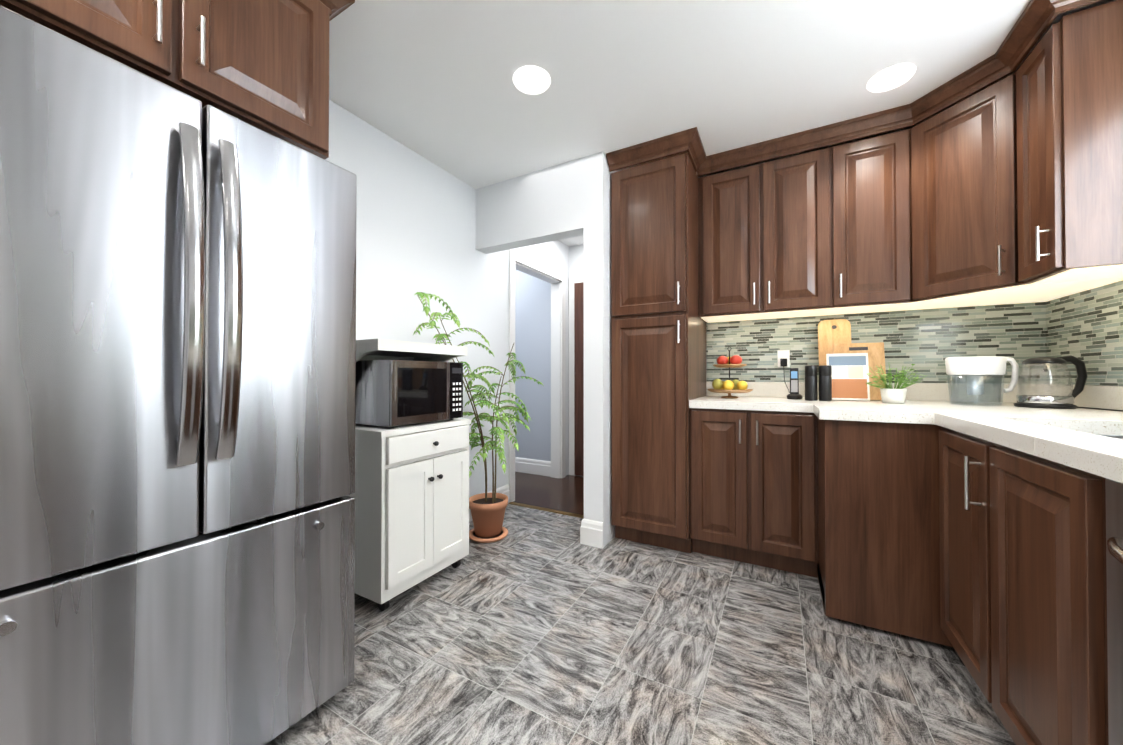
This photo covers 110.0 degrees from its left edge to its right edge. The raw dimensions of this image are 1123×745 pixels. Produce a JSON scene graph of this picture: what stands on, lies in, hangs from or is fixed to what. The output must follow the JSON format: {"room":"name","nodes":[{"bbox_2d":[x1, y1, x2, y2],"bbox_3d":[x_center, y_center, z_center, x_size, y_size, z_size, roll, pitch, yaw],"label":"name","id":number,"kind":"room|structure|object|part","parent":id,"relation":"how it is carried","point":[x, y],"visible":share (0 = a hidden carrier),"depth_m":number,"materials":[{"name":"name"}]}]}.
{"room":"kitchen","nodes":[
{"label":"kitchen","id":0,"kind":"room"},
{"bbox_2d":[325,100,568,497],"bbox_3d":[-1.335,-0.153,1.773,0.110,2.440,5.930,0,-1,29],"label":"wall","id":1,"kind":"structure","parent":0,"point":[415,222],"depth_m":2.54,"materials":[{"name":"white paint"}]},
{"bbox_2d":[0,0,354,158],"bbox_3d":[-1.203,-0.158,1.160,0.705,2.440,0.906,0,-1,29],"label":"upper cabinet","id":2,"kind":"object","parent":1,"relation":"attached to","point":[262,65],"visible":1,"depth_m":1.14,"materials":[{"name":"brown wood"}]},
{"bbox_2d":[469,484,509,521],"bbox_3d":[-0.674,0.999,2.823,0.016,0.155,0.985,0,-1,29],"label":"baseboard","id":3,"kind":"structure","parent":1,"relation":"attached to","point":[505,490],"depth_m":3.18,"materials":[{"name":"white wood"}]},
{"bbox_2d":[508,250,564,501],"bbox_3d":[-0.247,0.034,3.712,0.128,2.100,0.960,0,-1,29],"label":"door frame","id":4,"kind":"structure","parent":1,"relation":"attached to","point":[528,266],"depth_m":4.04,"materials":[{"name":"white wood"}]},
{"bbox_2d":[475,157,582,253],"bbox_3d":[-0.221,-1.139,2.759,0.890,0.450,0.120,0,-1,29],"label":"wall","id":5,"kind":"structure","parent":0,"point":[545,205],"depth_m":2.69,"materials":[{"name":"white paint"}]},
{"bbox_2d":[515,269,550,460],"bbox_3d":[-0.669,-0.129,4.497,1.370,2.440,0.100,0,-1,29],"label":"wall","id":6,"kind":"structure","parent":0,"point":[533,324],"depth_m":4.22,"materials":[{"name":"grey paint"}]},
{"bbox_2d":[515,457,550,476],"bbox_3d":[-0.711,1.013,4.444,1.380,0.155,0.016,0,-1,29],"label":"baseboard","id":7,"kind":"structure","parent":6,"relation":"attached to","point":[524,465],"depth_m":4.21,"materials":[{"name":"white wood"}]},
{"bbox_2d":[513,472,583,514],"bbox_3d":[-0.374,1.111,3.922,2.674,0.049,1.220,0,-1,29],"label":"floor","id":8,"kind":"structure","parent":0,"point":[565,494],"depth_m":3.55,"materials":[{"name":"brown wood"}]},
{"bbox_2d":[569,244,583,475],"bbox_3d":[0.551,-0.133,4.003,1.024,2.440,0.100,0,-1,29],"label":"wall","id":9,"kind":"structure","parent":0,"point":[576,260],"depth_m":4.17,"materials":[{"name":"white paint"}]},
{"bbox_2d":[569,276,583,475],"bbox_3d":[0.472,0.036,3.978,0.890,2.100,0.018,0,-1,29],"label":"door frame","id":10,"kind":"structure","parent":9,"relation":"attached to","point":[578,279],"depth_m":4.17,"materials":[{"name":"white"}]},
{"bbox_2d":[574,282,583,475],"bbox_3d":[0.468,0.066,3.970,0.750,2.020,0.026,0,-1,29],"label":"hall door","id":11,"kind":"structure","parent":9,"relation":"in","point":[579,376],"depth_m":4.12,"materials":[{"name":"brown wood"}]},
{"bbox_2d":[583,151,617,547],"bbox_3d":[0.557,-0.141,3.096,0.134,2.440,1.480,0,-1,29],"label":"wall","id":12,"kind":"structure","parent":0,"point":[597,317],"depth_m":2.45,"materials":[{"name":"white paint"}]},
{"bbox_2d":[580,519,602,544],"bbox_3d":[0.485,1.001,3.111,0.016,0.155,1.486,0,-1,29],"label":"baseboard","id":13,"kind":"structure","parent":12,"relation":"attached to","point":[591,532],"depth_m":2.44,"materials":[{"name":"white wood"}]},
{"bbox_2d":[266,504,1015,744],"bbox_3d":[-0.188,1.080,0.428,3.390,0.050,4.710,0,-1,29],"label":"floor","id":14,"kind":"structure","parent":0,"point":[537,627],"depth_m":1.44,"materials":[{"name":"grey tile"}]},
{"bbox_2d":[0,5,356,744],"bbox_3d":[-1.163,0.201,1.114,0.817,1.720,0.790,0,-1,29],"label":"fridge","id":15,"kind":"object","parent":14,"relation":"on","point":[176,413],"visible":1,"depth_m":0.89,"materials":[{"name":"grey metal"}]},
{"bbox_3d":[-0.837,-0.051,0.935,0.072,1.044,0.574,0,-1,29],"label":"handle","id":16,"kind":"part","parent":15,"relation":"part of","materials":[{"name":"silver metal"}]},
{"bbox_2d":[346,339,470,610],"bbox_3d":[-0.818,0.462,2.041,0.489,1.215,0.566,0,-1,29],"label":"cart","id":17,"kind":"object","parent":14,"relation":"on","point":[410,495],"visible":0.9,"depth_m":1.83,"materials":[{"name":"white wood"}]},
{"bbox_2d":[355,360,462,427],"bbox_3d":[-0.817,0.102,2.060,0.374,0.314,0.461,0,-1,29],"label":"microwave","id":18,"kind":"object","parent":17,"relation":"on","point":[391,393],"visible":0.79,"depth_m":1.87,"materials":[{"name":"silver plastic"}]},
{"bbox_2d":[413,292,543,542],"bbox_3d":[-0.537,0.311,2.477,0.537,1.524,0.956,0,-1,29],"label":"potted plant","id":19,"kind":"object","parent":14,"relation":"on","point":[487,511],"visible":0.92,"depth_m":2.51,"materials":[{"name":"green plant"}]},
{"bbox_2d":[509,502,583,517],"bbox_3d":[-0.051,1.075,3.045,0.890,0.006,0.040,0,-1,29],"label":"threshold strip","id":20,"kind":"object","parent":14,"relation":"on","point":[549,510],"depth_m":3.08,"materials":[{"name":"brown wood"}]},
{"bbox_2d":[606,127,705,552],"bbox_3d":[0.693,-0.145,2.632,0.544,2.440,0.733,0,-1,29],"label":"pantry cabinet","id":21,"kind":"object","parent":14,"relation":"on","point":[658,353],"visible":1,"depth_m":2.38,"materials":[{"name":"brown wood"}]},
{"bbox_2d":[690,408,817,577],"bbox_3d":[1.165,0.641,2.397,0.632,0.863,0.674,0,-1,29],"label":"base cabinet","id":22,"kind":"object","parent":14,"relation":"on","point":[754,487],"visible":0.98,"depth_m":2.12,"materials":[{"name":"brown wood"}]},
{"bbox_2d":[817,418,952,646],"bbox_3d":[1.828,0.636,1.862,1.046,0.863,0.967,0,-1,29],"label":"base cabinet","id":23,"kind":"object","parent":14,"relation":"on","point":[878,565],"visible":0.22,"depth_m":1.60,"materials":[{"name":"brown wood"}]},
{"bbox_2d":[939,427,1108,744],"bbox_3d":[1.519,0.629,0.978,0.729,0.863,0.878,0,-1,29],"label":"base cabinet","id":24,"kind":"object","parent":14,"relation":"on","point":[1023,599],"visible":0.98,"depth_m":0.95,"materials":[{"name":"brown wood"}]},
{"bbox_2d":[1105,478,1122,744],"bbox_3d":[1.151,0.624,0.335,0.734,0.862,0.596,0,-1,29],"label":"dishwasher","id":25,"kind":"object","parent":14,"relation":"on","point":[1114,530],"visible":0.9,"depth_m":0.72,"materials":[{"name":"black metal"}]},
{"bbox_3d":[0.860,0.306,0.500,0.068,0.023,0.510,0,-1,29],"label":"handle","id":26,"kind":"part","parent":25,"relation":"part of","materials":[{"name":"silver metal"}]},
{"bbox_3d":[0.645,0.615,-0.597,0.729,0.863,1.519,0,-1,29],"label":"base cabinet","id":27,"kind":"object","parent":14,"relation":"on","visible":0},
{"bbox_2d":[689,382,920,423],"bbox_3d":[1.231,0.133,2.181,0.960,0.145,0.998,0,-1,29],"label":"countertop","id":28,"kind":"structure","parent":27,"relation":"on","point":[765,396],"depth_m":2.10,"materials":[{"name":"stone"}]},
{"bbox_2d":[707,346,752,397],"bbox_3d":[1.081,-0.004,2.530,0.270,0.333,0.270,0,-1,29],"label":"fruit stand","id":29,"kind":"object","parent":28,"relation":"on","point":[729,386],"visible":1,"depth_m":2.48,"materials":[{"name":"brown wood"}]},
{"bbox_2d":[787,368,801,398],"bbox_3d":[1.420,0.067,2.398,0.084,0.189,0.101,0,-1,29],"label":"cordless phone","id":30,"kind":"object","parent":28,"relation":"on","point":[794,384],"visible":1,"depth_m":2.40,"materials":[{"name":"black plastic"}]},
{"bbox_2d":[818,319,850,365],"bbox_3d":[1.672,-0.085,2.402,0.167,0.490,0.134,0,-1,29],"label":"cutting board","id":31,"kind":"object","parent":28,"relation":"on","point":[832,332],"visible":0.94,"depth_m":2.43,"materials":[{"name":"brown wood"}]},
{"bbox_2d":[826,353,869,400],"bbox_3d":[1.644,0.024,2.259,0.195,0.270,0.070,0,-1,29],"label":"cookbook","id":32,"kind":"object","parent":28,"relation":"on","point":[850,376],"visible":0.81,"depth_m":2.25,"materials":[{"name":"white"}]},
{"bbox_2d":[833,342,885,400],"bbox_3d":[1.745,-0.008,2.304,0.240,0.334,0.095,0,-1,29],"label":"cutting board","id":33,"kind":"object","parent":28,"relation":"on","point":[876,353],"visible":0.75,"depth_m":2.28,"materials":[{"name":"brown wood"}]},
{"bbox_2d":[866,364,926,402],"bbox_3d":[1.742,0.053,2.048,0.273,0.210,0.280,0,-1,29],"label":"plant","id":34,"kind":"object","parent":28,"relation":"on","point":[889,394],"visible":1,"depth_m":2.02,"materials":[{"name":"green plant"}]},
{"bbox_2d":[921,383,1122,482],"bbox_3d":[1.245,0.218,0.475,0.719,0.345,3.968,0,-1,29],"label":"countertop","id":35,"kind":"structure","parent":27,"relation":"on","point":[1087,440],"depth_m":1.28,"materials":[{"name":"stone"}]},
{"bbox_2d":[945,356,1018,405],"bbox_3d":[2.024,0.041,1.892,0.268,0.233,0.137,0,-1,29],"label":"water pitcher","id":36,"kind":"object","parent":35,"relation":"on","point":[975,370],"visible":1,"depth_m":1.86,"materials":[{"name":"plastic"}]},
{"bbox_2d":[1014,355,1087,408],"bbox_3d":[2.194,0.040,1.752,0.239,0.233,0.179,0,-1,29],"label":"kettle","id":37,"kind":"object","parent":35,"relation":"on","point":[1055,401],"visible":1,"depth_m":1.74,"materials":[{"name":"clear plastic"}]},
{"bbox_2d":[1077,406,1122,411],"bbox_3d":[2.156,-0.005,1.490,0.044,0.315,0.650,0,-1,21],"label":"cord","id":38,"kind":"object","parent":37,"relation":"attached to","point":[1100,409],"visible":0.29,"depth_m":1.62,"materials":[{"name":"black plastic"}]},
{"bbox_2d":[329,0,1114,245],"bbox_3d":[-0.548,-1.402,1.347,4.890,0.050,5.930,0,-1,29],"label":"ceiling","id":39,"kind":"structure","parent":0,"point":[431,81],"depth_m":1.76,"materials":[{"name":"white paint"}]},
{"bbox_2d":[513,66,550,93],"bbox_3d":[-0.139,-1.368,1.846,0.175,0.007,0.175,0,-1,23],"label":"recessed light","id":40,"kind":"object","parent":39,"relation":"in","point":[531,80],"depth_m":1.84,"materials":[{"name":"white plastic"}]},
{"bbox_2d":[867,63,915,91],"bbox_3d":[1.534,-1.368,1.833,0.175,0.007,0.175,0,-1,23],"label":"recessed light","id":41,"kind":"object","parent":39,"relation":"in","point":[892,77],"depth_m":1.82,"materials":[{"name":"white plastic"}]},
{"bbox_2d":[706,358,1009,383],"bbox_3d":[1.601,-0.146,2.608,2.166,2.440,0.100,0,-1,29],"label":"wall","id":42,"kind":"structure","parent":0,"point":[709,381],"depth_m":2.85,"materials":[{"name":"white paint"}]},
{"bbox_2d":[697,140,836,322],"bbox_3d":[1.287,-0.824,2.538,0.721,0.915,0.334,0,-1,29],"label":"upper cabinet","id":43,"kind":"object","parent":42,"relation":"attached to","point":[765,230],"depth_m":2.37,"materials":[{"name":"brown wood"}]},
{"bbox_2d":[833,124,912,314],"bbox_3d":[1.755,-0.826,2.278,0.350,0.915,0.334,0,-1,29],"label":"upper cabinet","id":44,"kind":"object","parent":42,"relation":"attached to","point":[871,175],"depth_m":2.13,"materials":[{"name":"brown wood"}]},
{"bbox_2d":[706,302,1041,383],"bbox_3d":[1.773,-0.163,2.450,1.650,0.448,0.010,0,-1,29],"label":"tile backsplash","id":45,"kind":"structure","parent":42,"relation":"attached to","point":[923,338],"depth_m":2.31,"materials":[{"name":"tile"}]},
{"bbox_2d":[777,350,789,392],"bbox_3d":[1.462,0.006,2.523,0.132,0.309,0.160,0,-1,29],"label":"outlet","id":46,"kind":"object","parent":45,"relation":"attached to","point":[783,358],"visible":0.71,"depth_m":2.59,"materials":[{"name":"white plastic"}]},
{"bbox_2d":[905,44,1012,299],"bbox_3d":[1.885,-0.876,1.863,0.287,0.992,0.286,0,-1,29],"label":"upper cabinet","id":47,"kind":"object","parent":42,"relation":"attached to","point":[1008,189],"depth_m":1.84,"materials":[{"name":"brown wood"}]},
{"bbox_2d":[901,120,1121,309],"bbox_3d":[2.107,-0.872,1.927,0.607,1.000,0.607,0,-1,29],"label":"upper cabinet","id":48,"kind":"object","parent":42,"relation":"attached to","point":[967,297],"depth_m":1.90,"materials":[{"name":"brown wood"}]},
{"bbox_2d":[1013,0,1122,287],"bbox_3d":[2.012,-0.876,1.472,0.333,1.000,0.280,0,-1,29],"label":"upper cabinet","id":49,"kind":"object","parent":42,"relation":"attached to","point":[1068,91],"depth_m":1.42,"materials":[{"name":"brown wood"}]},
{"bbox_2d":[1042,280,1122,385],"bbox_3d":[1.556,-0.182,0.306,0.010,0.448,3.970,0,-1,29],"label":"tile backsplash","id":50,"kind":"structure","parent":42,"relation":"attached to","point":[1086,326],"depth_m":1.75,"materials":[{"name":"tile"}]}
]}

